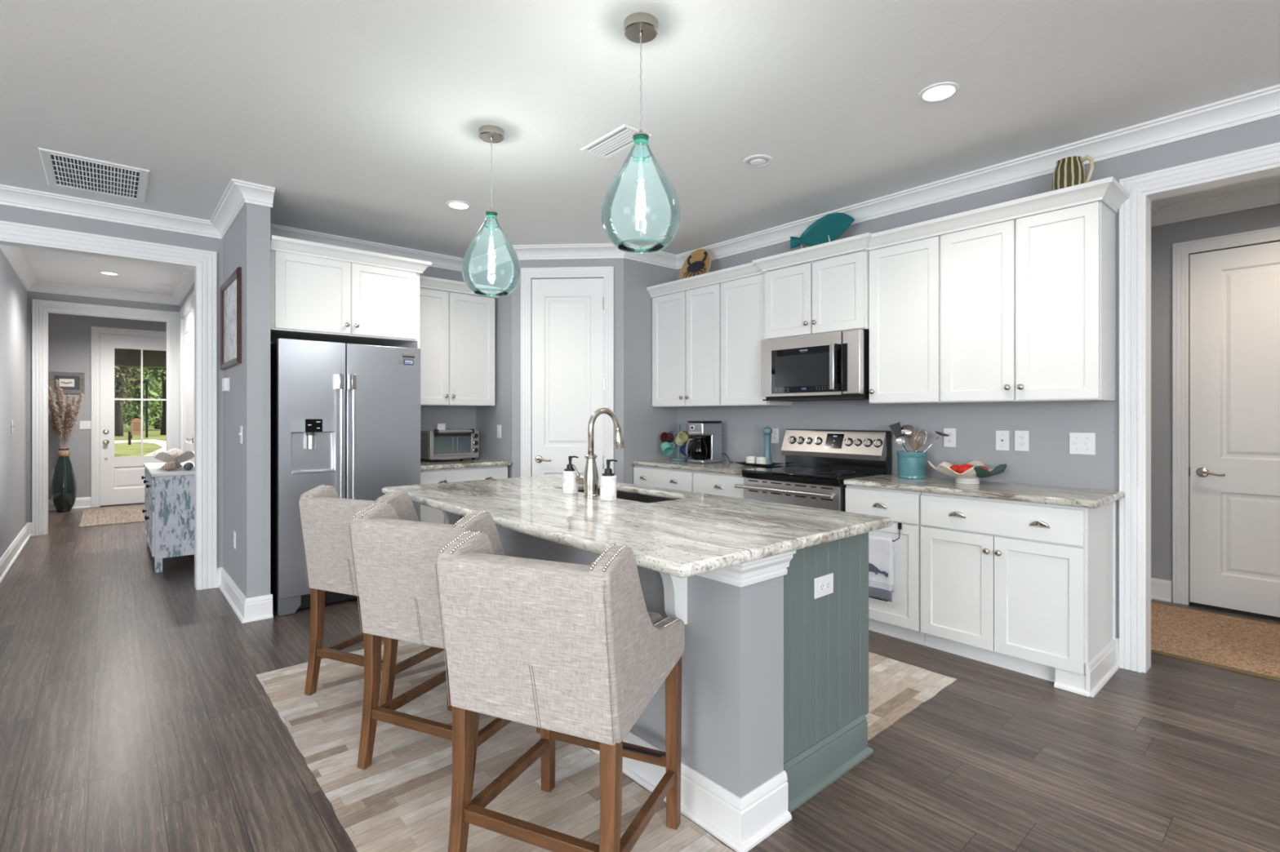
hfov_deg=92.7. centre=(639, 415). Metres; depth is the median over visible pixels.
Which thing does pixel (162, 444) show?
garden path
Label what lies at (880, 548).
dish towel
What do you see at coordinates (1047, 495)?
countertop
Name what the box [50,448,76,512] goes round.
floor vase
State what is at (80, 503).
baseboard
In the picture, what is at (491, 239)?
socket
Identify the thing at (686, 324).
upper cabinet
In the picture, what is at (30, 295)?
wall
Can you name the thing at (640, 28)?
pendant lamp
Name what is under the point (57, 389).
pampas plume
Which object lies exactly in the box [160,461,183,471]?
seashell
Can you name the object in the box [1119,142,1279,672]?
trim
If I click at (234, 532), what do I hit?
wall outlet
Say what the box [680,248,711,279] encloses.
plate
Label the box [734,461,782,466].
serving tray
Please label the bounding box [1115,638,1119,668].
baseboard
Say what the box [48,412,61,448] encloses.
pampas plume
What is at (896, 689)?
runner rug
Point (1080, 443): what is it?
light switch
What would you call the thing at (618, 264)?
wall
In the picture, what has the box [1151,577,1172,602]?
baseboard
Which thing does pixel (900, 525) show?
hanger
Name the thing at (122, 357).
beam
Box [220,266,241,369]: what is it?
framed picture
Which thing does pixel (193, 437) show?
door
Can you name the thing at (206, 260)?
trim
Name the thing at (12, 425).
light switch
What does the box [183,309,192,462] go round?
door
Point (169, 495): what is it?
dresser
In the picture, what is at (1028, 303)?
upper cabinet
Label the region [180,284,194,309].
wall
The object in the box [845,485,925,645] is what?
base cabinet
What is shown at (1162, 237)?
wall
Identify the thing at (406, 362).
magnet
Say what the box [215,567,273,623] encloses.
baseboard
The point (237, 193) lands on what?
trim
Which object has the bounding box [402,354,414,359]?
magnet
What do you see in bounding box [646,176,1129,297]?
crown molding
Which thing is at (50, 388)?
pampas plume
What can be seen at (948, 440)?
socket
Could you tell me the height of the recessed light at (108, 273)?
0.008 m
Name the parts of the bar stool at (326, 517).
nailhead trim, leg, nailhead trim, panel, backrest, nailhead trim, leg, nailhead trim, panel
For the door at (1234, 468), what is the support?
in the wall at (1162, 237)
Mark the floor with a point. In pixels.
(136, 715)
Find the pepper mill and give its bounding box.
[762,425,772,464]
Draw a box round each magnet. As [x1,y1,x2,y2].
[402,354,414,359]
[404,359,413,364]
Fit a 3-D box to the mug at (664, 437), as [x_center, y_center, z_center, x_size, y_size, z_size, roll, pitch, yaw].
[0.245,0.188,5.379,0.103,0.108,0.106,0,0,-41]
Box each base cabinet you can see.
[420,465,507,524]
[633,465,694,492]
[693,471,744,498]
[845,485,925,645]
[920,492,1119,697]
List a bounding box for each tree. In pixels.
[114,366,141,435]
[120,366,162,431]
[121,379,162,424]
[129,367,163,429]
[147,367,166,435]
[670,423,687,461]
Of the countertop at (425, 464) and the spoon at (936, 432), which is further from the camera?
the countertop at (425, 464)
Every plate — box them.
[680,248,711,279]
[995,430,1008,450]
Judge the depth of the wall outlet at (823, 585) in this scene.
2.17 m
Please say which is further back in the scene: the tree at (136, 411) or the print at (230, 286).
the tree at (136, 411)
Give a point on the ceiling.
(363, 118)
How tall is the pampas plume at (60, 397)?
0.866 m
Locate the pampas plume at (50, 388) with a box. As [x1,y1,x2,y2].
[48,386,62,445]
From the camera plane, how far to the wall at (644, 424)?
5.33 m
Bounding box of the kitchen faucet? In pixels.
[572,408,624,497]
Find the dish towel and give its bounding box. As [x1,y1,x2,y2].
[868,535,893,602]
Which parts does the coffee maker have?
carafe handle, carafe lid, lid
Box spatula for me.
[888,422,906,452]
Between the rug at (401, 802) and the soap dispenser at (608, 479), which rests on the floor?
the rug at (401, 802)
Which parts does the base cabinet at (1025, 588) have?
cup pull, door, knob, shoe moulding, knob, drawer, cup pull, door, panel, moulding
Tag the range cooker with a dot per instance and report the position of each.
(818, 462)
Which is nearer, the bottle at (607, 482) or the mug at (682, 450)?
the bottle at (607, 482)
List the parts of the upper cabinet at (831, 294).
door, door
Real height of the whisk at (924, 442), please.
0.279 m
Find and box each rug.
[256,640,733,851]
[864,652,956,741]
[1151,601,1279,681]
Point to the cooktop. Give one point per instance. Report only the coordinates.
(785, 473)
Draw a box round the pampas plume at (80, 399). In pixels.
[66,393,83,448]
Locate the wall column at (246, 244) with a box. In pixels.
[222,203,270,598]
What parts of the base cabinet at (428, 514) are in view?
door, cup pull, drawer, cup pull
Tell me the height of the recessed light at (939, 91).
0.008 m
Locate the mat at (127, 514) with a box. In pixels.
[79,505,144,527]
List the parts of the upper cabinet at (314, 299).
door, door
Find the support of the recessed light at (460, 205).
in the ceiling
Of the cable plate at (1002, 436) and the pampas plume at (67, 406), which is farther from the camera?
the pampas plume at (67, 406)
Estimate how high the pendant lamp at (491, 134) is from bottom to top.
0.825 m
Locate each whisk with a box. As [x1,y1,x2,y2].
[910,432,923,452]
[914,430,927,452]
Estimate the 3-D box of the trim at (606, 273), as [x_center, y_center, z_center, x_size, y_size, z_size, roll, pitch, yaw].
[-0.625,0.015,5.232,0.802,2.571,0.023,0,0,4]
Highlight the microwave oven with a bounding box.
[760,328,869,401]
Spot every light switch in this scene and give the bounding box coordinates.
[11,420,13,433]
[80,421,90,429]
[239,426,243,444]
[497,425,501,438]
[1069,432,1095,454]
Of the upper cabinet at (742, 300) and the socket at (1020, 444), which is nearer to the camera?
the socket at (1020, 444)
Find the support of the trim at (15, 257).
attached to the wall at (13, 294)
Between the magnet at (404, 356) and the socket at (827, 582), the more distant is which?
the magnet at (404, 356)
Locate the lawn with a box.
[114,423,166,457]
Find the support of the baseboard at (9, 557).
attached to the wall at (13, 294)
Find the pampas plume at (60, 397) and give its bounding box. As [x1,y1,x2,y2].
[57,388,67,444]
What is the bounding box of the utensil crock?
[896,450,927,479]
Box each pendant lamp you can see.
[461,124,520,296]
[601,12,680,253]
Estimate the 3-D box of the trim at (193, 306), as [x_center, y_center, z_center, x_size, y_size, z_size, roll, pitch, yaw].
[-4.649,0.080,6.428,0.124,2.440,2.100,0,0,-41]
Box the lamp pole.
[134,380,147,437]
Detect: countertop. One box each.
[382,474,893,577]
[420,457,512,471]
[631,458,776,475]
[843,474,1124,508]
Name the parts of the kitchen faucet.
handle, spout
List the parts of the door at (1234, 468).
lever handle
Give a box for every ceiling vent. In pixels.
[38,147,150,201]
[580,124,651,159]
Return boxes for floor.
[0,503,1279,851]
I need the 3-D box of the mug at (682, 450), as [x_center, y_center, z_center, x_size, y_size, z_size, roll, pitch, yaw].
[0.411,0.300,5.356,0.098,0.122,0.113,0,0,-41]
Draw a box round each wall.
[0,204,222,568]
[0,249,26,558]
[26,291,180,523]
[48,312,166,506]
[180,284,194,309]
[270,266,475,459]
[475,260,511,478]
[511,257,623,483]
[623,258,676,484]
[676,115,1279,638]
[1151,204,1279,604]
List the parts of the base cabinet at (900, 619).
cup pull, drawer, door, shoe moulding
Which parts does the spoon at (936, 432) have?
handle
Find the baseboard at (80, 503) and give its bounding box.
[48,497,91,511]
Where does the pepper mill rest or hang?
on the serving tray
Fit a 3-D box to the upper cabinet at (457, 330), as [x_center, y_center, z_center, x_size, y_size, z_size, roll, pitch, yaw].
[-1.970,-0.628,4.867,1.832,1.081,0.849,0,0,-41]
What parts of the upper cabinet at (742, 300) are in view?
door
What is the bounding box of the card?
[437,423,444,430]
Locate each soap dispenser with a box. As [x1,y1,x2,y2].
[562,455,578,493]
[600,459,617,501]
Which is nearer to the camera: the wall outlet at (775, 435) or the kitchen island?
the kitchen island
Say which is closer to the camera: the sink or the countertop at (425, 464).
the sink
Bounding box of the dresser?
[141,461,194,573]
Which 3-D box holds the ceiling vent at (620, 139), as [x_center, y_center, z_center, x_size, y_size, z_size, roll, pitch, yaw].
[-0.133,-1.445,3.228,0.178,0.009,0.382,0,0,-41]
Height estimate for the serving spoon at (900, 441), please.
0.232 m
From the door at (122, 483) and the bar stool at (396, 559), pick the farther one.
the door at (122, 483)
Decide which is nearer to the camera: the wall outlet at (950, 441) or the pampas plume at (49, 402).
the wall outlet at (950, 441)
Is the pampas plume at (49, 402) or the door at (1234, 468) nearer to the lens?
the door at (1234, 468)
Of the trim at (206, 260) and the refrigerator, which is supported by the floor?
the refrigerator
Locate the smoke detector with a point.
(758, 160)
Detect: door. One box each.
[100,333,166,506]
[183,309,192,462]
[186,306,194,462]
[531,278,604,479]
[1188,241,1279,620]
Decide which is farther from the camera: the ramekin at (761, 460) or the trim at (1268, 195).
the ramekin at (761, 460)
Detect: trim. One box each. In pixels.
[0,178,275,239]
[0,220,217,590]
[0,244,194,305]
[31,298,179,536]
[91,326,166,507]
[179,290,194,450]
[182,303,194,451]
[270,84,1279,274]
[520,266,613,477]
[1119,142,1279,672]
[1142,163,1279,673]
[1151,183,1279,226]
[1172,226,1279,605]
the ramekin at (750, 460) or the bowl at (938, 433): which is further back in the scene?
the ramekin at (750, 460)
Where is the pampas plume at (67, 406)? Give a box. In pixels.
[63,394,71,445]
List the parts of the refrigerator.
door, control panel, handle, handle, door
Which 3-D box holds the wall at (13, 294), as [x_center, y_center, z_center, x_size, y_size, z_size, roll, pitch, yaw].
[-5.516,-0.075,5.234,0.120,2.750,3.700,0,0,-41]
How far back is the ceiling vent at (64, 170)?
3.67 m
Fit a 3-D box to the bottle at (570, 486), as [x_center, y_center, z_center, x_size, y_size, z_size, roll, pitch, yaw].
[-0.351,0.333,3.070,0.077,0.113,0.077,0,0,-41]
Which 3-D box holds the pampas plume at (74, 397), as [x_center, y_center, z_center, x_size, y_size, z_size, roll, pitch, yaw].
[-7.720,0.114,8.281,0.149,0.773,0.142,0,0,-41]
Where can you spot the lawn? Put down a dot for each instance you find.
(121, 450)
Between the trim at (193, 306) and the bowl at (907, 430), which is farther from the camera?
the trim at (193, 306)
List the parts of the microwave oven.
door, door glass, handle, panel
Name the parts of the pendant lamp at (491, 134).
lamp shade, cord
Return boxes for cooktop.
[741,466,878,480]
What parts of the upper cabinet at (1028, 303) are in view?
door, knob, knob, door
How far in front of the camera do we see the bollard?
33.44 m
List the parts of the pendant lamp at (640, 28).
cord, lamp shade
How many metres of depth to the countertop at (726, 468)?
4.82 m
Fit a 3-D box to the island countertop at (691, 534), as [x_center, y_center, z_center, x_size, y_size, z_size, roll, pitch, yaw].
[-0.218,0.407,2.823,1.144,0.036,2.307,0,0,-41]
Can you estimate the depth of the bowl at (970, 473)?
3.47 m
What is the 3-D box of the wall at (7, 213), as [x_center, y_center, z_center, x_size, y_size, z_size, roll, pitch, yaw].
[-5.769,-0.075,2.480,6.760,2.750,0.120,0,0,-41]
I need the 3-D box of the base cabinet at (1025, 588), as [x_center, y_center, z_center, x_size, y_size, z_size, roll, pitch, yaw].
[2.013,0.864,3.272,0.562,0.873,0.798,0,0,-41]
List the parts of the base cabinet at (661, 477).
cup pull, cup pull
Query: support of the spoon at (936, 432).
in the utensil crock
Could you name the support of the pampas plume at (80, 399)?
in the floor vase
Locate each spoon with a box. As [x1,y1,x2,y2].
[895,437,906,452]
[923,431,949,452]
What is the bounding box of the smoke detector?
[742,154,773,167]
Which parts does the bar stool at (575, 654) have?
nailhead trim, leg, nailhead trim, panel, backrest, leg, nailhead trim, kick plate, leg, nailhead trim, panel, nailhead trim, nailhead trim, leg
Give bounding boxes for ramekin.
[746,456,756,463]
[755,457,766,464]
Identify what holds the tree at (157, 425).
on the lawn
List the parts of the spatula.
blade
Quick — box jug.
[1052,155,1093,191]
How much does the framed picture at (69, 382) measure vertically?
0.295 m
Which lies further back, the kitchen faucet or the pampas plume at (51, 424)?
the pampas plume at (51, 424)
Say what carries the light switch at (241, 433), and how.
attached to the wall column at (246, 244)
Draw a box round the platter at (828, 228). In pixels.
[790,212,854,248]
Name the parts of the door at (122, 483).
knob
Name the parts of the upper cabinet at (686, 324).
door, door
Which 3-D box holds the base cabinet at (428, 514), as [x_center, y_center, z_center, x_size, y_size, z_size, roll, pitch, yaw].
[-1.649,0.863,5.245,0.806,0.872,0.702,0,0,-41]
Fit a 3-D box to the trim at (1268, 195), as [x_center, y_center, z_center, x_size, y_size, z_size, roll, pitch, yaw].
[4.038,-1.397,2.726,1.530,0.105,3.005,0,0,-41]
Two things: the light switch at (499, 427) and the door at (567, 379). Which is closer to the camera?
the door at (567, 379)
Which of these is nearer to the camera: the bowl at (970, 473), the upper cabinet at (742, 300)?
the bowl at (970, 473)
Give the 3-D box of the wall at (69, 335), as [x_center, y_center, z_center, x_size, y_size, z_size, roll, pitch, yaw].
[-7.552,-0.075,8.971,3.200,2.750,0.150,0,0,-41]
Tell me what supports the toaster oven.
on the countertop at (425, 464)
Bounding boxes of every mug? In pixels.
[660,431,674,443]
[660,441,675,455]
[675,431,688,445]
[680,443,690,457]
[682,431,693,443]
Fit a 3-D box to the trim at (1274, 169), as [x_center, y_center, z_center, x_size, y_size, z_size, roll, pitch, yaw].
[2.938,0.085,2.733,0.129,2.430,1.060,0,0,-41]
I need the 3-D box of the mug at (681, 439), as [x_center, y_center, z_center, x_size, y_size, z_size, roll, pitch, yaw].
[0.354,0.195,5.239,0.093,0.130,0.122,0,0,-23]
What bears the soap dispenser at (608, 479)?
on the island countertop at (691, 534)
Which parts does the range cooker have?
handle, knob, oven door, knob, knob, knob, control panel, knob, knob, knob, knob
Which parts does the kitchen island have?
baseboard, cap moulding, panel, moulding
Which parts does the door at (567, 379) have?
lever handle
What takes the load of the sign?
on the lawn
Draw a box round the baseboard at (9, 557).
[0,522,33,583]
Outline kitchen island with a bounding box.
[441,488,873,851]
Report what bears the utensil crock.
on the countertop at (1047, 495)
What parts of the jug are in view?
handle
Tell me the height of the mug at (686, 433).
0.114 m
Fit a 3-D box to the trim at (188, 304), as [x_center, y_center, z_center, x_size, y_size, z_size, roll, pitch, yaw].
[-4.701,0.030,6.382,0.023,2.540,2.300,0,0,-41]
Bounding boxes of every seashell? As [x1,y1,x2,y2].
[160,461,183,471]
[182,462,193,470]
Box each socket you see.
[488,217,493,245]
[637,142,644,181]
[818,582,824,591]
[825,580,830,589]
[946,431,952,437]
[946,438,952,443]
[1017,434,1024,440]
[1017,441,1024,447]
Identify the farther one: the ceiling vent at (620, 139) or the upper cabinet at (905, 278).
the upper cabinet at (905, 278)
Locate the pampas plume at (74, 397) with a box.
[65,395,77,447]
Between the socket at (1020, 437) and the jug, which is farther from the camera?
the socket at (1020, 437)
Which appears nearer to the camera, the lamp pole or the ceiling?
the ceiling
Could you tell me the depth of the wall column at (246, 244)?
3.92 m
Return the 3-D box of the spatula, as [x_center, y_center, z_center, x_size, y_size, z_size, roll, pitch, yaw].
[1.674,0.204,3.881,0.030,0.328,0.175,0,0,-39]
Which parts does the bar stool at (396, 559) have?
nailhead trim, leg, nailhead trim, panel, backrest, leg, nailhead trim, nailhead trim, leg, panel, leg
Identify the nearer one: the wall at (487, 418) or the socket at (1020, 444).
the socket at (1020, 444)
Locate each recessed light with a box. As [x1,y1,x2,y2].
[98,271,119,275]
[445,200,471,209]
[918,81,959,102]
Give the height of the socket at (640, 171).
0.140 m
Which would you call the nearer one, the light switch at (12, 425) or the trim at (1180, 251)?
the trim at (1180, 251)
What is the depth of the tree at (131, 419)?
79.53 m
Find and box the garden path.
[114,439,166,456]
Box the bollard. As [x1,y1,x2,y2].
[128,431,130,444]
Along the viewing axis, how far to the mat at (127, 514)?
7.83 m
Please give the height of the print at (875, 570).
0.068 m
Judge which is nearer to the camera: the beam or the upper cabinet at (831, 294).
the upper cabinet at (831, 294)
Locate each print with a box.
[59,378,74,386]
[223,278,236,363]
[868,563,888,577]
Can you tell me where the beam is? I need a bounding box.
[114,348,166,368]
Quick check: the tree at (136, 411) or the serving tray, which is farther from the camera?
the tree at (136, 411)
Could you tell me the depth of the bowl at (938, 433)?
3.69 m
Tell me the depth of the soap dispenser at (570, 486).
3.04 m
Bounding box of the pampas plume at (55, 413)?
[49,402,63,448]
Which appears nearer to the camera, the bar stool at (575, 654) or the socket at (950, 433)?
the bar stool at (575, 654)
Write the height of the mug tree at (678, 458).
0.322 m
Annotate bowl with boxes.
[152,448,194,467]
[895,437,905,445]
[900,424,915,437]
[928,459,1006,484]
[934,431,949,436]
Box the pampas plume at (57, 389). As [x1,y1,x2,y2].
[53,379,64,448]
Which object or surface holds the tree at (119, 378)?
on the lawn
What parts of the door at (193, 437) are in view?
lever handle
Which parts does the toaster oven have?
handle, glass door, door rail, door rail, handle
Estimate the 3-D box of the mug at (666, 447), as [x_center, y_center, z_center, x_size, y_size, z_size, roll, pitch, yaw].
[0.235,0.285,5.291,0.116,0.118,0.121,0,0,-41]
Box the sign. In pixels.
[130,417,141,438]
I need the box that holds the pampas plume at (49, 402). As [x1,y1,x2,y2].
[48,395,62,448]
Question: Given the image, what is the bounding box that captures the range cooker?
[733,428,891,511]
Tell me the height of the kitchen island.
0.874 m
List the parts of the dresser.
drawer, door, drawer, door, drawer, door, leg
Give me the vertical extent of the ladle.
0.311 m
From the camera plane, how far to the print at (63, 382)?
8.49 m
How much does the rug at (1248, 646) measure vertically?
0.012 m
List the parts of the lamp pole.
arm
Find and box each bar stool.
[297,484,444,706]
[349,502,540,797]
[435,530,684,851]
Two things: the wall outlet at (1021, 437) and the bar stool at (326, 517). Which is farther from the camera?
the wall outlet at (1021, 437)
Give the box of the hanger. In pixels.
[892,523,902,542]
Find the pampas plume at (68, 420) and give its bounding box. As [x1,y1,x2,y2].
[62,405,75,448]
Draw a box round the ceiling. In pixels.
[0,0,1279,294]
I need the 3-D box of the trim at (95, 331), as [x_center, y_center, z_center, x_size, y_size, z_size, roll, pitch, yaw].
[-7.367,0.017,9.017,1.104,2.567,0.023,0,0,-41]
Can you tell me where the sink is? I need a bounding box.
[577,489,674,503]
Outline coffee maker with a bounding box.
[685,421,733,463]
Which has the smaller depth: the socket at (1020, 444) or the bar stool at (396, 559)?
the bar stool at (396, 559)
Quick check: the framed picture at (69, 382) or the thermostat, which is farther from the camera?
the framed picture at (69, 382)
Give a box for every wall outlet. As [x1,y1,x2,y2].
[233,530,235,549]
[771,428,778,443]
[813,573,833,599]
[943,428,955,447]
[1014,431,1028,451]
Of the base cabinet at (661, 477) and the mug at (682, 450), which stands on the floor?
the base cabinet at (661, 477)
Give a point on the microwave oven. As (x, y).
(834, 366)
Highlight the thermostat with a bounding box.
[222,377,229,391]
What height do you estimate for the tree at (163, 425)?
12.323 m
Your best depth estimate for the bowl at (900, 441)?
3.83 m
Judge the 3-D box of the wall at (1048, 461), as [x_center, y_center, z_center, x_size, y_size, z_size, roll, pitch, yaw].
[3.338,-0.075,2.273,0.120,2.750,9.240,0,0,-41]
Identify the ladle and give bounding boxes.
[900,424,915,452]
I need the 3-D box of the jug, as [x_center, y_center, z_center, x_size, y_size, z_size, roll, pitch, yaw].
[2.250,-1.200,3.193,0.148,0.278,0.166,0,0,5]
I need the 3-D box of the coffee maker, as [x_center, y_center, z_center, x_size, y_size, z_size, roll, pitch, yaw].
[0.571,0.216,5.094,0.354,0.344,0.217,0,0,-30]
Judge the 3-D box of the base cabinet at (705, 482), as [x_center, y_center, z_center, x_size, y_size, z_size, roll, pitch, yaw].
[0.766,0.863,4.704,0.562,0.872,0.522,0,0,-41]
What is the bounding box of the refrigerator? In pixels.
[270,338,420,616]
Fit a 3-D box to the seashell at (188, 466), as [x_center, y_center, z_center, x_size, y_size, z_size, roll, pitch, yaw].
[-3.939,0.440,5.320,0.073,0.069,0.126,0,0,-41]
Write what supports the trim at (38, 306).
attached to the wall at (30, 295)
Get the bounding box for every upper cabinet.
[270,235,501,406]
[270,249,419,348]
[652,282,732,407]
[720,273,791,406]
[764,249,869,339]
[869,235,954,404]
[941,200,1115,403]
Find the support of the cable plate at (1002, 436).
attached to the wall at (1048, 461)
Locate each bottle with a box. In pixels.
[562,471,577,493]
[600,475,616,501]
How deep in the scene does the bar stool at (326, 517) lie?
2.77 m
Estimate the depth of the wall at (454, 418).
5.61 m
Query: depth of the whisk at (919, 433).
3.77 m
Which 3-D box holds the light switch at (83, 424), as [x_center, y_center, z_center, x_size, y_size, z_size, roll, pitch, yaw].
[-7.833,0.132,8.616,0.118,0.117,0.015,0,0,-41]
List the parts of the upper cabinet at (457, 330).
door, door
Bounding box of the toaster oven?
[420,428,479,462]
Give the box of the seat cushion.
[648,612,662,624]
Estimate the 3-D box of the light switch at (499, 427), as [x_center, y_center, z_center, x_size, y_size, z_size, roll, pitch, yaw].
[-1.259,0.140,5.444,0.008,0.117,0.072,0,0,-41]
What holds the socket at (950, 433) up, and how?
attached to the wall outlet at (950, 441)
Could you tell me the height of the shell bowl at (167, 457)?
0.165 m
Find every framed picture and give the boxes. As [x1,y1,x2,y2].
[48,371,84,393]
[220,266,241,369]
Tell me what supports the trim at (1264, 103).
attached to the wall at (1048, 461)
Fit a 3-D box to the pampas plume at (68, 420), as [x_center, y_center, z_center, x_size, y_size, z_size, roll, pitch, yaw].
[-7.708,0.183,8.243,0.149,0.634,0.145,0,0,-41]

